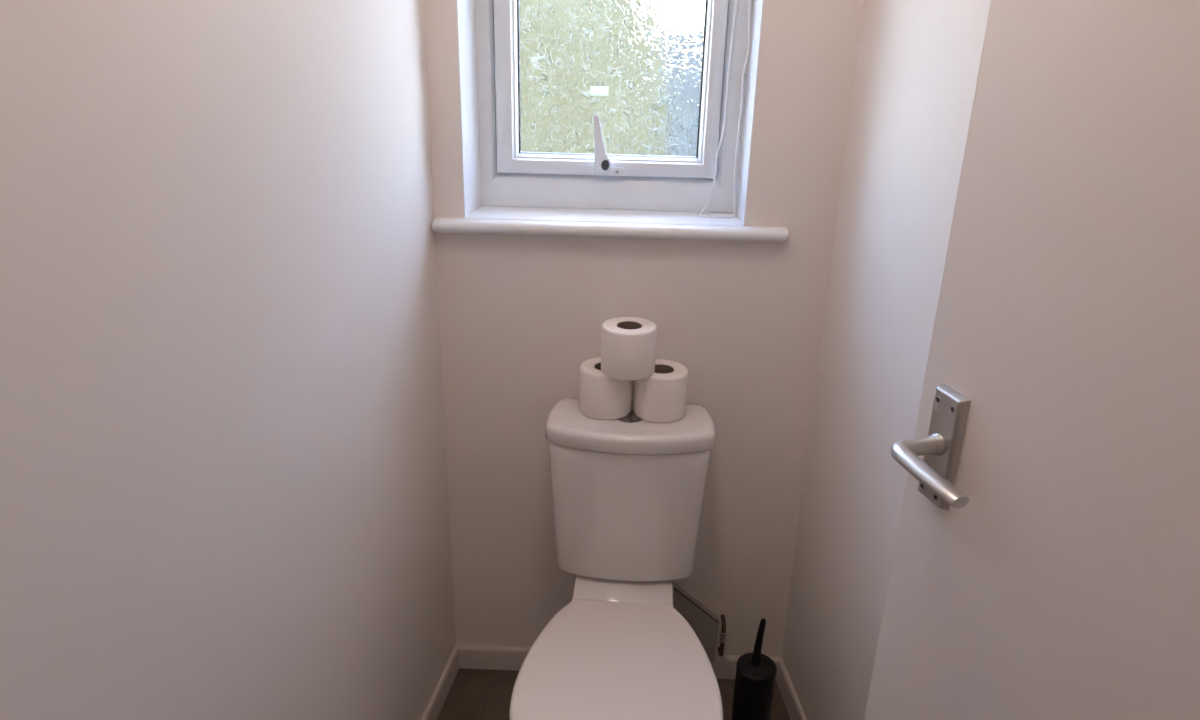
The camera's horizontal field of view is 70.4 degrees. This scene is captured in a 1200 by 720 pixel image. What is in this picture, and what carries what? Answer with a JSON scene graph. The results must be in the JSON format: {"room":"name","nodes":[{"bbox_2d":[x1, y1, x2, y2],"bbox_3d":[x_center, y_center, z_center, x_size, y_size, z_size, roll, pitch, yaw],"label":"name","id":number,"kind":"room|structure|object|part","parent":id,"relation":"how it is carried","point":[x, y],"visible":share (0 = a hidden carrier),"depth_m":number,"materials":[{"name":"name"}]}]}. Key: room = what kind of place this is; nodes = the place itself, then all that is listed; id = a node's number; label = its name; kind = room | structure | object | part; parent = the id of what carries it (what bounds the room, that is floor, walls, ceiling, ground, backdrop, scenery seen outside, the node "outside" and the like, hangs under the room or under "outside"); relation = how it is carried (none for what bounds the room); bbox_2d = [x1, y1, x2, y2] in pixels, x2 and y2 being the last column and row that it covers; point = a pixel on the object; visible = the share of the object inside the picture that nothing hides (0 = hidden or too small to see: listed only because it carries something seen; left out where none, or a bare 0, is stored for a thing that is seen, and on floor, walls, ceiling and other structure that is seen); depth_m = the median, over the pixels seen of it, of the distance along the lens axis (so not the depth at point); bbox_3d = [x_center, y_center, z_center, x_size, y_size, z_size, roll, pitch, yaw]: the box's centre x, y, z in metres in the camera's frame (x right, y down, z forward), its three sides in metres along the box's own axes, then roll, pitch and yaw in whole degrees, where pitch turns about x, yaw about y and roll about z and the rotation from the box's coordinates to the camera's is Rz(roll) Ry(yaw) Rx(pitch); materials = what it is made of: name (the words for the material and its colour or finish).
{"room":"bathroom","nodes":[
{"label":"bathroom","id":0,"kind":"room"},
{"bbox_2d":[0,0,455,719],"bbox_3d":[-0.523,-0.001,1.114,0.099,2.360,1.583,4,22,8],"label":"wall","id":1,"kind":"structure","parent":0,"point":[224,480],"depth_m":1.06,"materials":[{"name":"paint"}]},
{"bbox_2d":[421,646,458,719],"bbox_3d":[-0.494,1.065,1.535,0.011,0.068,1.574,4,22,8],"label":"baseboard","id":2,"kind":"structure","parent":1,"relation":"attached to","point":[443,687],"depth_m":2.13,"materials":[{"name":"beige paint"}]},
{"bbox_2d":[437,668,790,719],"bbox_3d":[0.065,1.139,1.544,1.580,0.050,1.760,2,22,1],"label":"floor","id":3,"kind":"structure","parent":0,"point":[474,694],"depth_m":2.17,"materials":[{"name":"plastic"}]},
{"bbox_2d":[509,399,722,719],"bbox_3d":[0.041,0.597,1.751,0.392,0.803,0.746,3,22,3],"label":"toilet","id":4,"kind":"object","parent":3,"relation":"on","point":[628,491],"visible":0.92,"depth_m":1.80,"materials":[{"name":"white ceramic"}]},
{"bbox_2d":[579,357,632,419],"bbox_3d":[0.013,0.062,1.875,0.116,0.105,0.116,-7,23,-20],"label":"toilet roll","id":5,"kind":"object","parent":4,"relation":"on","point":[602,397],"visible":0.7,"depth_m":1.83,"materials":[{"name":"white paper"}]},
{"bbox_2d":[601,317,656,380],"bbox_3d":[0.061,-0.026,1.811,0.116,0.105,0.116,21,29,40],"label":"toilet roll","id":6,"kind":"object","parent":5,"relation":"on","point":[628,344],"visible":1,"depth_m":1.77,"materials":[{"name":"white paper"}]},
{"bbox_3d":[0.034,0.616,1.619,0.392,0.020,0.486,3,22,3],"label":"seat lid","id":7,"kind":"part","parent":4,"relation":"part of","materials":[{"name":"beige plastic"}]},
{"bbox_3d":[0.067,0.147,1.868,0.369,0.044,0.196,3,22,3],"label":"cistern lid","id":8,"kind":"part","parent":4,"relation":"part of","materials":[{"name":"white ceramic"}]},
{"bbox_2d":[634,359,687,422],"bbox_3d":[0.133,0.067,1.868,0.116,0.105,0.116,8,22,16],"label":"toilet roll","id":9,"kind":"object","parent":4,"relation":"on","point":[661,397],"visible":0.88,"depth_m":1.83,"materials":[{"name":"white paper"}]},
{"bbox_2d":[731,618,776,719],"bbox_3d":[0.342,0.753,1.899,0.088,0.419,0.088,2,22,1],"label":"toilet brush","id":10,"kind":"object","parent":3,"relation":"on","point":[756,672],"visible":1,"depth_m":1.85,"materials":[{"name":"black plastic"}]},
{"bbox_3d":[0.344,0.670,1.867,0.088,0.020,0.088,2,22,1],"label":"holder lid","id":11,"kind":"part","parent":10,"relation":"part of","materials":[{"name":"black plastic"}]},
{"bbox_3d":[0.344,0.614,1.844,0.024,0.119,0.022,2,22,1],"label":"handle","id":12,"kind":"part","parent":10,"relation":"part of","materials":[{"name":"black plastic"}]},
{"bbox_2d":[424,0,863,656],"bbox_3d":[0.069,-0.310,1.930,1.280,2.360,0.220,2,22,1],"label":"wall","id":13,"kind":"structure","parent":0,"point":[520,315],"depth_m":1.91,"materials":[{"name":"paint"}]},
{"bbox_2d":[456,0,763,225],"bbox_3d":[0.021,-0.744,1.711,0.601,0.914,0.131,2,22,1],"label":"window reveal","id":14,"kind":"structure","parent":13,"relation":"attached to","point":[465,9],"depth_m":1.79,"materials":[{"name":"white paint"}]},
{"bbox_2d":[432,206,788,242],"bbox_3d":[0.023,-0.300,1.869,0.754,0.028,0.168,2,22,1],"label":"windowsill","id":15,"kind":"structure","parent":13,"relation":"attached to","point":[641,224],"depth_m":1.80,"materials":[{"name":"white paint"}]},
{"bbox_2d":[475,0,752,212],"bbox_3d":[0.029,-0.772,1.784,0.583,0.913,0.103,2,22,1],"label":"window","id":16,"kind":"structure","parent":13,"relation":"in","point":[583,104],"depth_m":1.86,"materials":[{"name":"white plastic"}]},
{"bbox_3d":[0.005,-0.472,1.862,0.042,0.129,0.025,2,22,1],"label":"handle lever","id":17,"kind":"part","parent":16,"relation":"part of","materials":[{"name":"white plastic"}]},
{"bbox_3d":[0.020,-0.429,1.895,0.070,0.037,0.006,2,22,1],"label":"handle","id":18,"kind":"part","parent":16,"relation":"part of","materials":[{"name":"white plastic"}]},
{"bbox_3d":[0.026,-0.780,1.790,0.397,0.682,0.004,2,22,1],"label":"pane","id":19,"kind":"part","parent":16,"relation":"part of","materials":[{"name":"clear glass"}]},
{"bbox_2d":[455,644,781,680],"bbox_3d":[0.046,0.798,2.243,0.857,0.068,0.013,2,22,1],"label":"baseboard","id":20,"kind":"structure","parent":13,"relation":"attached to","point":[470,656],"depth_m":2.24,"materials":[{"name":"beige paint"}]},
{"bbox_2d":[673,582,718,661],"bbox_3d":[0.241,0.670,2.175,0.123,0.228,0.031,2,22,1],"label":"board","id":21,"kind":"object","parent":13,"relation":"attached to","point":[703,621],"visible":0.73,"depth_m":2.16,"materials":[{"name":"grey"}]},
{"bbox_2d":[718,614,726,656],"bbox_3d":[0.314,0.714,2.185,0.018,0.115,0.042,2,22,1],"label":"pipe","id":22,"kind":"object","parent":13,"relation":"attached to","point":[723,633],"visible":1,"depth_m":2.17,"materials":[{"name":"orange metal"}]},
{"bbox_2d":[698,0,750,217],"bbox_3d":[0.273,-0.745,1.732,0.086,0.912,0.040,2,22,1],"label":"blind cord","id":23,"kind":"object","parent":13,"relation":"hanging from","point":[735,7],"visible":1,"depth_m":1.83,"materials":[{"name":"white plastic"}]},
{"bbox_2d":[781,0,990,719],"bbox_3d":[0.645,0.036,1.090,0.152,2.360,1.591,-1,22,-6],"label":"wall","id":24,"kind":"structure","parent":0,"point":[918,61],"depth_m":1.61,"materials":[{"name":"paint"}]},
{"bbox_2d":[776,657,806,719],"bbox_3d":[0.494,0.921,1.960,0.011,0.068,0.604,-1,22,-5],"label":"baseboard","id":25,"kind":"structure","parent":24,"relation":"attached to","point":[794,708],"depth_m":2.14,"materials":[{"name":"beige paint"}]},
{"bbox_3d":[0.062,0.323,0.330,1.509,2.360,0.100,2,22,1],"label":"wall","id":26,"kind":"structure","parent":0,"visible":0},
{"bbox_2d":[864,0,1199,719],"bbox_3d":[0.516,0.337,0.822,0.126,1.977,0.868,-4,22,-14],"label":"door","id":27,"kind":"structure","parent":26,"relation":"in","point":[1045,564],"depth_m":0.91,"materials":[{"name":"paint"}]},
{"bbox_3d":[0.417,0.135,1.048,0.070,0.024,0.145,-4,22,-14],"label":"handle","id":28,"kind":"part","parent":27,"relation":"part of","materials":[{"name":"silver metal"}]},
{"bbox_3d":[0.449,0.115,1.116,0.014,0.160,0.054,-4,22,-14],"label":"handle plate","id":29,"kind":"part","parent":27,"relation":"part of","materials":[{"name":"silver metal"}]}
]}

